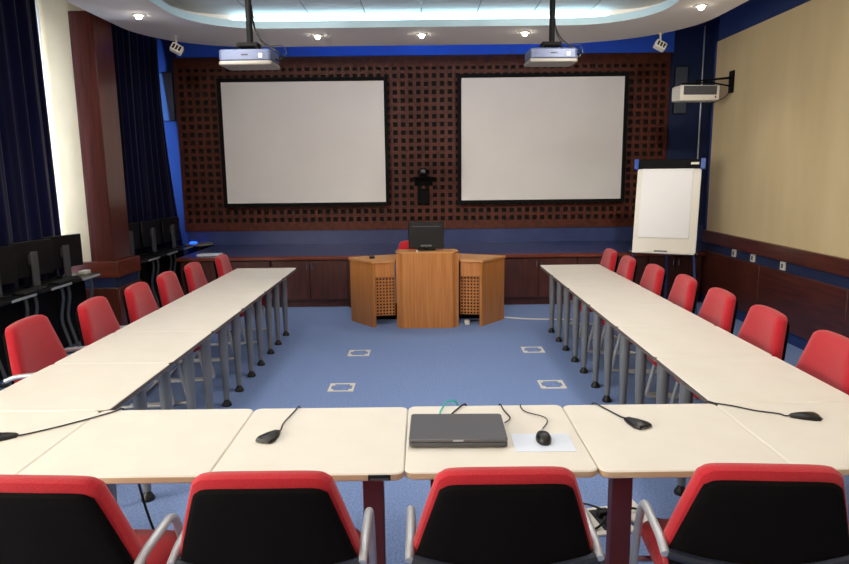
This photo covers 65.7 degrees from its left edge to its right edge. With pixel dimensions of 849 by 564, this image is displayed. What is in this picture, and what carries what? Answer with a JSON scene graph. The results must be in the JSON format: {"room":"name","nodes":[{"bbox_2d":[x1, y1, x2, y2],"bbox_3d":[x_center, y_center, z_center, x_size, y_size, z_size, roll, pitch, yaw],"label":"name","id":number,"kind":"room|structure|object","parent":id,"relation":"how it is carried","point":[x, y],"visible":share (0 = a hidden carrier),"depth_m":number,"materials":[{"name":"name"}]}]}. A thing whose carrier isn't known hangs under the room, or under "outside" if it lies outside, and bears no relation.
{"room":"conference room","nodes":[
{"label":"conference room","id":0,"kind":"room"},
{"bbox_2d":[38,0,90,260],"bbox_3d":[-4.206,-1.374,7.529,0.820,3.900,0.480,-1,10,0],"label":"wall pier","id":1,"kind":"object","parent":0,"point":[53,14],"visible":0.11,"depth_m":7.22,"materials":[{"name":"beige paint"}]},
{"bbox_2d":[68,11,130,261],"bbox_3d":[-3.668,-1.601,7.451,0.260,2.700,0.440,-1,10,0],"label":"column","id":2,"kind":"structure","parent":1,"relation":"attached to","point":[90,34],"depth_m":7.31,"materials":[{"name":"brown wood"}]},
{"bbox_2d":[64,0,747,46],"bbox_3d":[-0.095,-2.189,2.787,6.700,0.080,12.020,-1,10,0],"label":"ceiling","id":3,"kind":"structure","parent":0,"point":[161,20],"depth_m":7.62,"materials":[{"name":"white paint"}]},
{"bbox_2d":[169,35,183,55],"bbox_3d":[-3.013,-2.868,7.981,0.171,0.230,0.104,-2,10,-10],"label":"hanging light fixture","id":4,"kind":"object","parent":3,"relation":"hanging from","point":[175,48],"visible":1,"depth_m":7.95,"materials":[{"name":"white plastic"}]},
{"bbox_2d":[174,2,662,19],"bbox_3d":[-0.096,-2.245,2.514,6.460,0.120,11.300,-1,10,0],"label":"cove","id":5,"kind":"object","parent":3,"relation":"attached to","point":[574,12],"visible":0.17,"depth_m":7.75,"materials":[{"name":"white paint"}]},
{"bbox_2d":[230,15,607,20],"bbox_3d":[-0.060,-3.108,7.748,4.450,0.030,0.020,-1,10,0],"label":"light strip","id":6,"kind":"object","parent":5,"relation":"attached to","point":[545,16],"visible":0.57,"depth_m":7.74,"materials":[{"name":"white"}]},
{"bbox_2d":[653,33,667,51],"bbox_3d":[2.917,-2.960,8.129,0.171,0.230,0.104,0,10,5],"label":"hanging light fixture","id":7,"kind":"object","parent":3,"relation":"hanging from","point":[659,45],"visible":1,"depth_m":8.10,"materials":[{"name":"white plastic"}]},
{"bbox_2d":[162,0,666,13],"bbox_3d":[-0.027,-2.366,2.747,6.200,0.040,10.600,-1,10,0],"label":"ceiling tiles","id":8,"kind":"structure","parent":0,"point":[199,6],"depth_m":7.44,"materials":[{"name":"grey plastic"}]},
{"bbox_2d":[219,0,286,70],"bbox_3d":[-1.452,-2.309,5.541,0.540,0.962,0.310,0,10,2],"label":"ceiling projector","id":9,"kind":"object","parent":8,"relation":"hanging from","point":[250,55],"visible":1,"depth_m":5.51,"materials":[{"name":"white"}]},
{"bbox_2d":[524,0,582,66],"bbox_3d":[1.227,-2.483,6.128,0.540,0.872,0.310,-1,10,-2],"label":"ceiling projector","id":10,"kind":"object","parent":8,"relation":"hanging from","point":[548,54],"visible":1,"depth_m":6.09,"materials":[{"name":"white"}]},
{"bbox_2d":[0,296,848,563],"bbox_3d":[0.014,1.208,3.928,9.200,0.100,13.350,-1,10,0],"label":"floor","id":11,"kind":"structure","parent":0,"point":[473,364],"depth_m":5.80,"materials":[{"name":"carpet"}]},
{"bbox_2d":[0,292,36,387],"bbox_3d":[-3.723,0.507,5.827,0.374,0.739,0.580,-1,10,0],"label":"computer desk","id":12,"kind":"object","parent":11,"relation":"on","point":[10,313],"visible":0.36,"depth_m":5.84,"materials":[{"name":"black"}]},
{"bbox_2d":[0,245,17,298],"bbox_3d":[-3.753,-0.076,5.730,0.140,0.440,0.470,2,10,18],"label":"monitor","id":13,"kind":"object","parent":12,"relation":"on","point":[8,269],"visible":1,"depth_m":5.86,"materials":[{"name":"black plastic"}]},
{"bbox_2d":[11,286,48,295],"bbox_3d":[-3.629,0.079,6.059,0.120,0.023,0.400,-1,10,0],"label":"keyboard","id":14,"kind":"object","parent":12,"relation":"on","point":[37,288],"visible":1,"depth_m":6.00,"materials":[{"name":"black plastic"}]},
{"bbox_2d":[4,281,75,353],"bbox_3d":[-3.724,0.406,6.428,0.374,0.739,0.580,-1,10,0],"label":"computer desk","id":15,"kind":"object","parent":11,"relation":"on","point":[44,303],"visible":0.47,"depth_m":6.53,"materials":[{"name":"black"}]},
{"bbox_2d":[6,239,53,287],"bbox_3d":[-3.754,-0.173,6.312,0.140,0.440,0.470,2,10,18],"label":"monitor","id":16,"kind":"object","parent":15,"relation":"on","point":[34,258],"visible":0.91,"depth_m":6.30,"materials":[{"name":"black plastic"}]},
{"bbox_2d":[0,411,98,474],"bbox_3d":[-1.806,1.006,2.715,0.693,0.740,0.670,-1,10,0],"label":"conference table","id":17,"kind":"object","parent":11,"relation":"on","point":[16,454],"visible":0.47,"depth_m":2.73,"materials":[{"name":"beige laminate"}]},
{"bbox_2d":[0,408,123,440],"bbox_3d":[-1.559,0.622,2.806,0.555,0.063,0.084,-8,12,-37],"label":"desk microphone","id":18,"kind":"object","parent":17,"relation":"on","point":[3,435],"visible":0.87,"depth_m":2.70,"materials":[{"name":"black plastic"}]},
{"bbox_2d":[3,315,121,409],"bbox_3d":[-2.222,0.679,4.132,0.569,0.925,0.609,-1,10,-4],"label":"chair","id":19,"kind":"object","parent":11,"relation":"on","point":[31,343],"visible":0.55,"depth_m":4.00,"materials":[{"name":"red metal"}]},
{"bbox_2d":[41,273,99,347],"bbox_3d":[-3.725,0.310,7.000,0.374,0.739,0.580,-1,10,0],"label":"computer desk","id":20,"kind":"object","parent":11,"relation":"on","point":[75,294],"visible":0.5,"depth_m":6.93,"materials":[{"name":"black"}]},
{"bbox_2d":[41,233,82,278],"bbox_3d":[-3.755,-0.267,6.874,0.140,0.440,0.470,2,10,18],"label":"monitor","id":21,"kind":"object","parent":20,"relation":"on","point":[66,249],"visible":0.84,"depth_m":6.87,"materials":[{"name":"black plastic"}]},
{"bbox_2d":[0,363,169,502],"bbox_3d":[-1.770,0.888,3.418,0.676,0.740,0.749,-1,10,0],"label":"conference table","id":22,"kind":"object","parent":11,"relation":"on","point":[100,388],"visible":0.56,"depth_m":3.34,"materials":[{"name":"beige laminate"}]},
{"bbox_2d":[0,474,182,563],"bbox_3d":[-1.141,0.985,2.232,0.609,0.925,0.569,0,10,3],"label":"chair","id":23,"kind":"object","parent":11,"relation":"on","point":[45,519],"visible":0.94,"depth_m":1.93,"materials":[{"name":"red fabric"}]},
{"bbox_2d":[86,280,141,325],"bbox_3d":[-3.777,0.285,7.792,0.640,0.530,0.610,-1,10,0],"label":"trim","id":24,"kind":"structure","parent":11,"relation":"on","point":[114,296],"depth_m":7.48,"materials":[{"name":"brown wood"}]},
{"bbox_2d":[85,271,137,287],"bbox_3d":[-3.791,-0.036,7.743,0.580,0.120,0.540,-1,10,0],"label":"trim","id":25,"kind":"structure","parent":24,"relation":"on","point":[97,282],"depth_m":7.49,"materials":[{"name":"blue paint"}]},
{"bbox_2d":[71,255,140,277],"bbox_3d":[-3.782,-0.183,7.713,0.640,0.180,0.610,-1,10,0],"label":"trim","id":26,"kind":"structure","parent":25,"relation":"on","point":[122,267],"depth_m":7.42,"materials":[{"name":"red wood"}]},
{"bbox_2d":[75,296,175,408],"bbox_3d":[-2.133,0.573,4.762,0.569,0.925,0.609,-2,10,-6],"label":"chair","id":27,"kind":"object","parent":11,"relation":"on","point":[96,319],"visible":0.44,"depth_m":4.63,"materials":[{"name":"fabric"}]},
{"bbox_2d":[54,331,211,409],"bbox_3d":[-1.771,0.764,4.158,0.676,0.740,0.749,-1,10,0],"label":"conference table","id":28,"kind":"object","parent":11,"relation":"on","point":[117,347],"visible":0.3,"depth_m":4.06,"materials":[{"name":"beige"}]},
{"bbox_2d":[18,409,252,499],"bbox_3d":[-1.111,0.998,2.715,0.693,0.740,0.670,-1,10,0],"label":"conference table","id":29,"kind":"object","parent":11,"relation":"on","point":[121,446],"visible":0.58,"depth_m":2.58,"materials":[{"name":"beige laminate"}]},
{"bbox_2d":[137,256,160,308],"bbox_3d":[-3.652,0.065,8.460,0.374,0.739,0.580,-1,10,0],"label":"computer desk","id":30,"kind":"object","parent":11,"relation":"on","point":[142,274],"visible":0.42,"depth_m":8.61,"materials":[{"name":"black"}]},
{"bbox_2d":[128,222,139,254],"bbox_3d":[-3.776,-0.529,8.437,0.140,0.440,0.470,1,10,8],"label":"monitor","id":31,"kind":"object","parent":30,"relation":"on","point":[134,238],"visible":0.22,"depth_m":8.52,"materials":[{"name":"black plastic"}]},
{"bbox_2d":[139,250,177,300],"bbox_3d":[-3.654,-0.037,9.071,0.374,0.739,0.580,-1,10,0],"label":"computer desk","id":32,"kind":"object","parent":11,"relation":"on","point":[160,263],"visible":0.34,"depth_m":8.95,"materials":[{"name":"black"}]},
{"bbox_2d":[139,219,161,252],"bbox_3d":[-3.718,-0.622,8.990,0.140,0.440,0.470,1,10,8],"label":"monitor","id":33,"kind":"object","parent":32,"relation":"on","point":[150,231],"visible":1,"depth_m":8.95,"materials":[{"name":"black plastic"}]},
{"bbox_2d":[123,282,202,404],"bbox_3d":[-2.094,0.469,5.384,0.569,0.925,0.609,-1,10,-5],"label":"chair","id":34,"kind":"object","parent":11,"relation":"on","point":[139,301],"visible":0.37,"depth_m":5.20,"materials":[{"name":"fabric"}]},
{"bbox_2d":[157,245,192,287],"bbox_3d":[-3.655,-0.140,9.683,0.374,0.739,0.580,-1,10,0],"label":"computer desk","id":35,"kind":"object","parent":11,"relation":"on","point":[175,264],"visible":0.31,"depth_m":9.62,"materials":[{"name":"black"}]},
{"bbox_2d":[160,217,180,248],"bbox_3d":[-3.659,-0.715,9.542,0.140,0.440,0.470,1,10,8],"label":"monitor","id":36,"kind":"object","parent":35,"relation":"on","point":[170,229],"visible":0.98,"depth_m":9.50,"materials":[{"name":"black plastic"}]},
{"bbox_2d":[116,309,241,408],"bbox_3d":[-1.773,0.640,4.897,0.676,0.740,0.749,-1,10,0],"label":"conference table","id":37,"kind":"object","parent":11,"relation":"on","point":[163,320],"visible":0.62,"depth_m":4.79,"materials":[{"name":"beige"}]},
{"bbox_2d":[155,271,229,379],"bbox_3d":[-2.095,0.366,5.995,0.569,0.925,0.609,-2,10,-6],"label":"chair","id":38,"kind":"object","parent":11,"relation":"on","point":[168,288],"visible":0.34,"depth_m":5.80,"materials":[{"name":"red metal"}]},
{"bbox_2d":[159,292,264,391],"bbox_3d":[-1.774,0.517,5.637,0.676,0.740,0.749,-1,10,0],"label":"conference table","id":39,"kind":"object","parent":11,"relation":"on","point":[244,301],"visible":0.97,"depth_m":5.51,"materials":[{"name":"beige"}]},
{"bbox_2d":[183,262,245,359],"bbox_3d":[-2.077,0.264,6.607,0.569,0.925,0.609,-1,10,-5],"label":"chair","id":40,"kind":"object","parent":11,"relation":"on","point":[193,274],"visible":0.42,"depth_m":6.42,"materials":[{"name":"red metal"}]},
{"bbox_2d":[182,260,272,306],"bbox_3d":[-2.655,0.000,9.055,1.184,0.650,0.529,-1,10,0],"label":"base cabinet","id":41,"kind":"object","parent":11,"relation":"on","point":[207,266],"visible":0.1,"depth_m":8.78,"materials":[{"name":"brown wood"}]},
{"bbox_2d":[193,278,281,365],"bbox_3d":[-1.776,0.393,6.377,0.676,0.740,0.749,-1,10,0],"label":"conference table","id":42,"kind":"object","parent":11,"relation":"on","point":[218,285],"visible":0.95,"depth_m":6.25,"materials":[{"name":"beige"}]},
{"bbox_2d":[213,254,272,343],"bbox_3d":[-1.978,0.160,7.218,0.569,0.925,0.609,-2,10,-6],"label":"chair","id":43,"kind":"object","parent":11,"relation":"on","point":[222,266],"visible":0.3,"depth_m":7.01,"materials":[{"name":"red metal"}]},
{"bbox_2d":[218,268,295,344],"bbox_3d":[-1.777,0.269,7.117,0.676,0.740,0.749,-1,10,0],"label":"conference table","id":44,"kind":"object","parent":11,"relation":"on","point":[240,273],"visible":0.88,"depth_m":7.01,"materials":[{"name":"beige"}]},
{"bbox_2d":[167,470,376,563],"bbox_3d":[-0.477,0.976,2.241,0.609,0.925,0.569,-1,10,0],"label":"chair","id":45,"kind":"object","parent":11,"relation":"on","point":[290,516],"visible":1,"depth_m":1.94,"materials":[{"name":"fabric"}]},
{"bbox_2d":[212,407,407,563],"bbox_3d":[-0.416,0.991,2.711,0.693,0.740,0.677,-1,10,0],"label":"conference table","id":46,"kind":"object","parent":11,"relation":"on","point":[367,445],"visible":0.74,"depth_m":2.62,"materials":[{"name":"beige laminate"}]},
{"bbox_2d":[255,406,300,443],"bbox_3d":[-0.603,0.613,2.798,0.078,0.063,0.437,1,10,9],"label":"desk microphone","id":47,"kind":"object","parent":46,"relation":"on","point":[269,437],"visible":0.91,"depth_m":2.62,"materials":[{"name":"black plastic"}]},
{"bbox_2d":[368,475,390,480],"bbox_3d":[-0.160,0.692,2.323,0.080,0.021,0.006,-1,10,0],"label":"socket","id":48,"kind":"object","parent":46,"relation":"attached to","point":[370,477],"depth_m":2.32,"materials":[{"name":"grey plastic"}]},
{"bbox_2d":[271,260,348,306],"bbox_3d":[-1.535,-0.012,9.055,1.024,0.650,0.529,-1,10,0],"label":"base cabinet","id":49,"kind":"object","parent":11,"relation":"on","point":[314,283],"visible":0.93,"depth_m":8.82,"materials":[{"name":"brown wood"}]},
{"bbox_2d":[327,383,355,391],"bbox_3d":[-0.700,0.891,5.552,0.214,0.006,0.210,-1,10,0],"label":"box","id":50,"kind":"object","parent":11,"relation":"on","point":[339,387],"visible":1,"depth_m":5.55,"materials":[{"name":"silver metal"}]},
{"bbox_2d":[394,240,408,302],"bbox_3d":[-0.085,-0.045,8.316,0.609,0.925,0.569,-2,10,-6],"label":"chair","id":51,"kind":"object","parent":11,"relation":"on","point":[403,244],"visible":0.2,"depth_m":8.41,"materials":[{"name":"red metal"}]},
{"bbox_2d":[348,249,505,327],"bbox_3d":[0.035,0.043,7.896,1.900,0.888,0.678,-1,10,0],"label":"lectern","id":52,"kind":"object","parent":11,"relation":"on","point":[427,282],"visible":1,"depth_m":7.63,"materials":[{"name":"brown wood"}]},
{"bbox_2d":[375,278,393,301],"bbox_3d":[-0.475,-0.025,9.055,0.944,0.650,0.529,-1,10,0],"label":"lattice panel","id":53,"kind":"object","parent":52,"relation":"attached to","point":[375,278],"visible":0.09,"depth_m":8.84,"materials":[{"name":"brown wood"}]},
{"bbox_2d":[408,222,443,250],"bbox_3d":[0.019,-0.536,7.662,0.410,0.330,0.130,-1,10,0],"label":"desktop monitor","id":54,"kind":"object","parent":52,"relation":"on","point":[423,236],"visible":1,"depth_m":7.64,"materials":[{"name":"black plastic"}]},
{"bbox_2d":[459,261,479,301],"bbox_3d":[0.475,-0.035,9.055,0.944,0.650,0.529,-1,10,0],"label":"panel","id":55,"kind":"object","parent":52,"relation":"attached to","point":[459,261],"visible":0.06,"depth_m":8.83,"materials":[{"name":"brown wood"}]},
{"bbox_2d":[405,405,596,486],"bbox_3d":[0.279,0.981,2.721,0.693,0.740,0.670,-1,10,0],"label":"conference table","id":56,"kind":"object","parent":11,"relation":"on","point":[421,463],"visible":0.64,"depth_m":2.50,"materials":[{"name":"beige laminate"}]},
{"bbox_2d":[409,414,506,446],"bbox_3d":[0.132,0.599,2.655,0.380,0.038,0.271,0,10,1],"label":"laptop","id":57,"kind":"object","parent":56,"relation":"on","point":[426,430],"visible":1,"depth_m":2.60,"materials":[{"name":"grey plastic"}]},
{"bbox_2d":[520,404,551,445],"bbox_3d":[0.476,0.593,2.764,0.094,0.082,0.474,-1,10,0],"label":"computer mouse","id":58,"kind":"object","parent":56,"relation":"on","point":[543,437],"visible":0.94,"depth_m":2.55,"materials":[{"name":"black plastic"}]},
{"bbox_2d":[511,434,576,451],"bbox_3d":[0.462,0.628,2.570,0.230,0.002,0.170,0,10,1],"label":"mat","id":59,"kind":"object","parent":56,"relation":"on","point":[522,442],"visible":0.96,"depth_m":2.55,"materials":[{"name":"white"}]},
{"bbox_2d":[405,466,604,563],"bbox_3d":[0.246,0.966,2.251,0.609,0.925,0.569,-1,10,0],"label":"chair","id":60,"kind":"object","parent":11,"relation":"on","point":[510,514],"visible":1,"depth_m":1.95,"materials":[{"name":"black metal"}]},
{"bbox_2d":[504,257,576,304],"bbox_3d":[1.535,-0.047,9.055,1.024,0.650,0.529,-1,10,0],"label":"base cabinet","id":61,"kind":"object","parent":11,"relation":"on","point":[525,282],"visible":0.65,"depth_m":8.81,"materials":[{"name":"brown wood"}]},
{"bbox_2d":[537,380,566,388],"bbox_3d":[1.080,0.867,5.572,0.214,0.006,0.210,-1,10,0],"label":"box","id":62,"kind":"object","parent":11,"relation":"on","point":[549,384],"visible":1,"depth_m":5.56,"materials":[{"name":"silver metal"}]},
{"bbox_2d":[540,264,617,341],"bbox_3d":[1.643,0.230,7.117,0.676,0.740,0.749,-1,10,0],"label":"conference table","id":63,"kind":"object","parent":11,"relation":"on","point":[585,269],"visible":0.93,"depth_m":7.00,"materials":[{"name":"beige"}]},
{"bbox_2d":[563,248,618,335],"bbox_3d":[1.841,0.097,7.337,0.569,0.925,0.609,0,10,4],"label":"chair","id":64,"kind":"object","parent":11,"relation":"on","point":[610,258],"visible":0.3,"depth_m":7.13,"materials":[{"name":"fabric"}]},
{"bbox_2d":[553,275,640,361],"bbox_3d":[1.644,0.354,6.377,0.676,0.740,0.749,-1,10,0],"label":"conference table","id":65,"kind":"object","parent":11,"relation":"on","point":[567,281],"visible":0.94,"depth_m":6.26,"materials":[{"name":"beige"}]},
{"bbox_2d":[579,255,637,352],"bbox_3d":[1.842,0.201,6.715,0.569,0.925,0.609,0,10,5],"label":"chair","id":66,"kind":"object","parent":11,"relation":"on","point":[627,268],"visible":0.38,"depth_m":6.50,"materials":[{"name":"red metal"}]},
{"bbox_2d":[577,256,647,284],"bbox_3d":[2.525,-0.059,9.055,0.944,0.650,0.529,-1,10,0],"label":"base cabinet","id":67,"kind":"object","parent":11,"relation":"on","point":[642,261],"visible":0.09,"depth_m":8.78,"materials":[{"name":"brown wood"}]},
{"bbox_2d":[569,287,672,387],"bbox_3d":[1.645,0.478,5.637,0.676,0.740,0.749,-1,10,0],"label":"conference table","id":68,"kind":"object","parent":11,"relation":"on","point":[625,295],"visible":0.91,"depth_m":5.52,"materials":[{"name":"beige"}]},
{"bbox_2d":[583,499,661,536],"bbox_3d":[0.983,1.197,3.395,0.742,0.076,0.260,-2,10,-10],"label":"box","id":69,"kind":"object","parent":11,"relation":"on","point":[598,515],"visible":0.3,"depth_m":3.38,"materials":[{"name":"white plastic"}]},
{"bbox_2d":[600,264,665,371],"bbox_3d":[1.893,0.304,6.095,0.569,0.925,0.609,0,10,4],"label":"chair","id":70,"kind":"object","parent":11,"relation":"on","point":[653,279],"visible":0.44,"depth_m":5.89,"materials":[{"name":"red metal"}]},
{"bbox_2d":[590,304,713,404],"bbox_3d":[1.647,0.602,4.897,0.676,0.740,0.749,-1,10,0],"label":"conference table","id":71,"kind":"object","parent":11,"relation":"on","point":[615,316],"visible":0.73,"depth_m":4.79,"materials":[{"name":"beige"}]},
{"bbox_2d":[617,274,698,394],"bbox_3d":[1.929,0.408,5.472,0.569,0.925,0.609,0,10,6],"label":"chair","id":72,"kind":"object","parent":11,"relation":"on","point":[684,292],"visible":0.34,"depth_m":5.28,"materials":[{"name":"red metal"}]},
{"bbox_2d":[629,158,705,314],"bbox_3d":[2.975,-0.556,8.128,0.906,1.912,0.785,4,11,27],"label":"easel","id":73,"kind":"object","parent":11,"relation":"on","point":[667,191],"visible":0.94,"depth_m":8.04,"materials":[{"name":"white plastic"}]},
{"bbox_2d":[632,251,694,254],"bbox_3d":[2.908,-0.354,8.024,0.720,0.034,0.072,4,11,27],"label":"tray","id":74,"kind":"object","parent":73,"relation":"on","point":[650,252],"depth_m":7.98,"materials":[{"name":"white plastic"}]},
{"bbox_2d":[648,255,701,301],"bbox_3d":[3.359,-0.068,9.055,0.714,0.650,0.529,-1,10,0],"label":"base cabinet","id":75,"kind":"object","parent":11,"relation":"on","point":[677,265],"visible":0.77,"depth_m":8.79,"materials":[{"name":"brown wood"}]},
{"bbox_2d":[563,404,788,563],"bbox_3d":[0.974,0.974,2.715,0.693,0.740,0.670,-1,10,0],"label":"conference table","id":76,"kind":"object","parent":11,"relation":"on","point":[681,438],"visible":0.66,"depth_m":2.64,"materials":[{"name":"beige laminate"}]},
{"bbox_2d":[591,402,651,429],"bbox_3d":[0.829,0.588,2.846,0.080,0.063,0.352,-6,11,-28],"label":"desk microphone","id":77,"kind":"object","parent":76,"relation":"on","point":[636,423],"visible":0.91,"depth_m":2.72,"materials":[{"name":"black plastic"}]},
{"bbox_2d":[645,287,737,403],"bbox_3d":[1.931,0.515,4.832,0.569,0.925,0.609,0,10,5],"label":"chair","id":78,"kind":"object","parent":11,"relation":"on","point":[719,307],"visible":0.41,"depth_m":4.68,"materials":[{"name":"red metal"}]},
{"bbox_2d":[618,326,771,403],"bbox_3d":[1.648,0.725,4.158,0.676,0.740,0.749,-1,10,0],"label":"conference table","id":79,"kind":"object","parent":11,"relation":"on","point":[654,342],"visible":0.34,"depth_m":4.07,"materials":[{"name":"beige"}]},
{"bbox_2d":[673,305,789,398],"bbox_3d":[1.932,0.623,4.191,0.569,0.925,0.609,0,10,4],"label":"chair","id":80,"kind":"object","parent":11,"relation":"on","point":[766,328],"visible":0.34,"depth_m":4.03,"materials":[{"name":"red metal"}]},
{"bbox_2d":[629,463,848,563],"bbox_3d":[1.048,0.957,2.251,0.609,0.925,0.569,0,10,4],"label":"chair","id":81,"kind":"object","parent":11,"relation":"on","point":[726,513],"visible":1,"depth_m":1.96,"materials":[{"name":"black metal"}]},
{"bbox_2d":[656,356,848,495],"bbox_3d":[1.650,0.849,3.418,0.676,0.740,0.749,-1,10,0],"label":"conference table","id":82,"kind":"object","parent":11,"relation":"on","point":[727,379],"visible":0.53,"depth_m":3.32,"materials":[{"name":"beige laminate"}]},
{"bbox_2d":[717,402,848,475],"bbox_3d":[1.669,0.967,2.715,0.693,0.740,0.670,-1,10,0],"label":"conference table","id":83,"kind":"object","parent":11,"relation":"on","point":[825,441],"visible":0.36,"depth_m":2.67,"materials":[{"name":"beige"}]},
{"bbox_2d":[704,401,822,420],"bbox_3d":[1.468,0.577,2.874,0.469,0.063,0.081,4,10,24],"label":"desk microphone","id":84,"kind":"object","parent":83,"relation":"on","point":[808,415],"visible":0.9,"depth_m":2.79,"materials":[{"name":"black plastic"}]},
{"bbox_2d":[796,330,848,524],"bbox_3d":[1.933,0.736,3.510,0.569,0.925,0.609,0,10,5],"label":"chair","id":85,"kind":"object","parent":11,"relation":"on","point":[825,357],"visible":0.27,"depth_m":3.44,"materials":[{"name":"red fabric"}]},
{"bbox_2d":[157,26,714,254],"bbox_3d":[-0.021,-1.877,10.246,9.200,3.900,0.170,-1,10,0],"label":"wall","id":86,"kind":"structure","parent":0,"point":[682,129],"depth_m":9.91,"materials":[{"name":"blue paint"}]},
{"bbox_2d":[159,72,176,120],"bbox_3d":[-3.889,-2.813,9.984,0.211,0.706,0.060,-1,10,0],"label":"wall speaker","id":87,"kind":"object","parent":86,"relation":"attached to","point":[166,78],"visible":0.96,"depth_m":9.95,"materials":[{"name":"black plastic"}]},
{"bbox_2d":[173,52,670,231],"bbox_3d":[-0.024,-2.122,10.107,7.480,2.610,0.058,-1,10,0],"label":"lattice panel","id":88,"kind":"object","parent":86,"relation":"attached to","point":[422,89],"visible":0.36,"depth_m":10.08,"materials":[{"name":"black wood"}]},
{"bbox_2d":[216,77,389,206],"bbox_3d":[-1.814,-2.111,9.993,2.540,1.905,0.156,-1,10,0],"label":"projection screen","id":89,"kind":"object","parent":88,"relation":"attached to","point":[307,141],"visible":1,"depth_m":9.93,"materials":[{"name":"white fabric"}]},
{"bbox_2d":[412,168,434,203],"bbox_3d":[-0.017,-1.469,10.080,0.340,0.550,0.208,-1,10,0],"label":"camera","id":90,"kind":"object","parent":88,"relation":"attached to","point":[423,179],"visible":1,"depth_m":10.12,"materials":[{"name":"black"}]},
{"bbox_2d":[457,72,628,203],"bbox_3d":[1.776,-2.169,9.990,2.550,1.920,0.156,-1,10,0],"label":"projection screen","id":91,"kind":"object","parent":88,"relation":"attached to","point":[523,137],"visible":1,"depth_m":9.93,"materials":[{"name":"white fabric"}]},
{"bbox_2d":[176,252,704,260],"bbox_3d":[0.211,-0.342,8.795,7.030,0.037,0.140,-1,10,0],"label":"trim","id":92,"kind":"structure","parent":86,"relation":"attached to","point":[618,253],"depth_m":8.73,"materials":[{"name":"red wood"}]},
{"bbox_2d":[189,226,702,244],"bbox_3d":[0.337,-0.733,10.357,8.090,0.220,0.030,-1,10,0],"label":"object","id":93,"kind":"structure","parent":86,"relation":"attached to","point":[559,233],"depth_m":10.34,"materials":[{"name":"paint"}]},
{"bbox_2d":[672,103,686,113],"bbox_3d":[3.877,-2.645,10.027,0.211,0.150,0.060,-1,10,0],"label":"wall speaker","id":94,"kind":"object","parent":86,"relation":"attached to","point":[677,108],"depth_m":10.00,"materials":[{"name":"black plastic"}]},
{"bbox_2d":[673,66,687,86],"bbox_3d":[3.872,-3.108,9.950,0.211,0.291,0.060,-1,10,0],"label":"wall speaker","id":95,"kind":"object","parent":86,"relation":"attached to","point":[680,74],"depth_m":9.92,"materials":[{"name":"black plastic"}]},
{"bbox_2d":[697,26,705,158],"bbox_3d":[4.225,-2.252,10.113,0.024,3.210,0.024,-1,10,0],"label":"conduit pipe","id":96,"kind":"object","parent":86,"relation":"attached to","point":[704,26],"visible":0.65,"depth_m":10.00,"materials":[{"name":"silver metal"}]},
{"bbox_2d":[182,240,704,256],"bbox_3d":[0.535,-0.479,9.629,7.680,0.045,1.550,-1,10,0],"label":"ledge","id":97,"kind":"structure","parent":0,"point":[540,246],"depth_m":9.57,"materials":[{"name":"wood"}]},
{"bbox_2d":[695,16,719,25],"bbox_3d":[-0.106,-2.736,3.268,9.350,0.100,13.650,-1,10,0],"label":"ceiling","id":98,"kind":"structure","parent":0,"point":[715,21],"depth_m":9.61,"materials":[{"name":"blue paint"}]},
{"bbox_2d":[0,0,63,318],"bbox_3d":[-3.970,-1.000,4.974,0.098,3.760,4.163,-1,10,0],"label":"curtain","id":99,"kind":"object","parent":98,"relation":"hanging from","point":[29,211],"visible":0.62,"depth_m":6.51,"materials":[{"name":"blue fabric"}]},
{"bbox_2d":[35,0,61,234],"bbox_3d":[-4.102,-1.266,6.572,0.053,3.760,1.402,-1,10,0],"label":"sheer curtain","id":100,"kind":"object","parent":98,"relation":"hanging from","point":[36,1],"visible":0.02,"depth_m":7.12,"materials":[{"name":"fabric"}]},
{"bbox_2d":[111,23,184,286],"bbox_3d":[-3.990,-1.674,9.001,0.262,3.761,2.357,0,10,5],"label":"curtain","id":101,"kind":"object","parent":98,"relation":"hanging from","point":[149,191],"visible":0.45,"depth_m":9.27,"materials":[{"name":"blue fabric"}]},
{"bbox_2d":[703,24,719,229],"bbox_3d":[4.480,-1.789,9.417,0.200,3.900,1.550,-1,10,0],"label":"wall","id":102,"kind":"structure","parent":0,"point":[716,32],"depth_m":10.08,"materials":[{"name":"blue paint"}]},
{"bbox_2d":[705,0,848,288],"bbox_3d":[3.873,-0.680,2.834,0.200,3.900,11.800,-1,10,0],"label":"wall","id":103,"kind":"structure","parent":0,"point":[779,163],"depth_m":6.87,"materials":[{"name":"beige paint"}]},
{"bbox_2d":[672,70,734,106],"bbox_3d":[3.397,-2.345,7.983,0.697,0.427,0.247,-1,10,-4],"label":"projector","id":104,"kind":"object","parent":103,"relation":"attached to","point":[682,93],"visible":1,"depth_m":7.89,"materials":[{"name":"white plastic"}]},
{"bbox_2d":[684,86,716,94],"bbox_3d":[3.303,-2.295,7.862,0.410,0.102,0.008,-1,10,-4],"label":"grille","id":105,"kind":"object","parent":104,"relation":"attached to","point":[688,90],"depth_m":7.86,"materials":[{"name":"grey plastic"}]},
{"bbox_2d":[705,42,717,229],"bbox_3d":[3.753,-1.884,8.609,0.012,2.410,0.030,-1,10,0],"label":"trim","id":106,"kind":"structure","parent":103,"relation":"attached to","point":[716,42],"depth_m":8.61,"materials":[{"name":"blue"}]},
{"bbox_2d":[700,293,808,349],"bbox_3d":[3.784,1.185,3.146,0.020,0.120,11.800,-1,10,0],"label":"baseboard","id":107,"kind":"structure","parent":103,"relation":"attached to","point":[795,340],"depth_m":6.74,"materials":[{"name":"blue"}]},
{"bbox_2d":[700,249,848,339],"bbox_3d":[3.767,0.825,3.083,0.045,0.590,11.796,-1,10,0],"label":"wall paneling","id":108,"kind":"structure","parent":103,"relation":"attached to","point":[809,306],"depth_m":6.82,"materials":[{"name":"red wood"}]},
{"bbox_2d":[702,230,848,277],"bbox_3d":[3.762,0.349,3.006,0.045,0.155,11.800,-1,10,0],"label":"trim","id":109,"kind":"structure","parent":103,"relation":"attached to","point":[836,265],"depth_m":6.85,"materials":[{"name":"red wood"}]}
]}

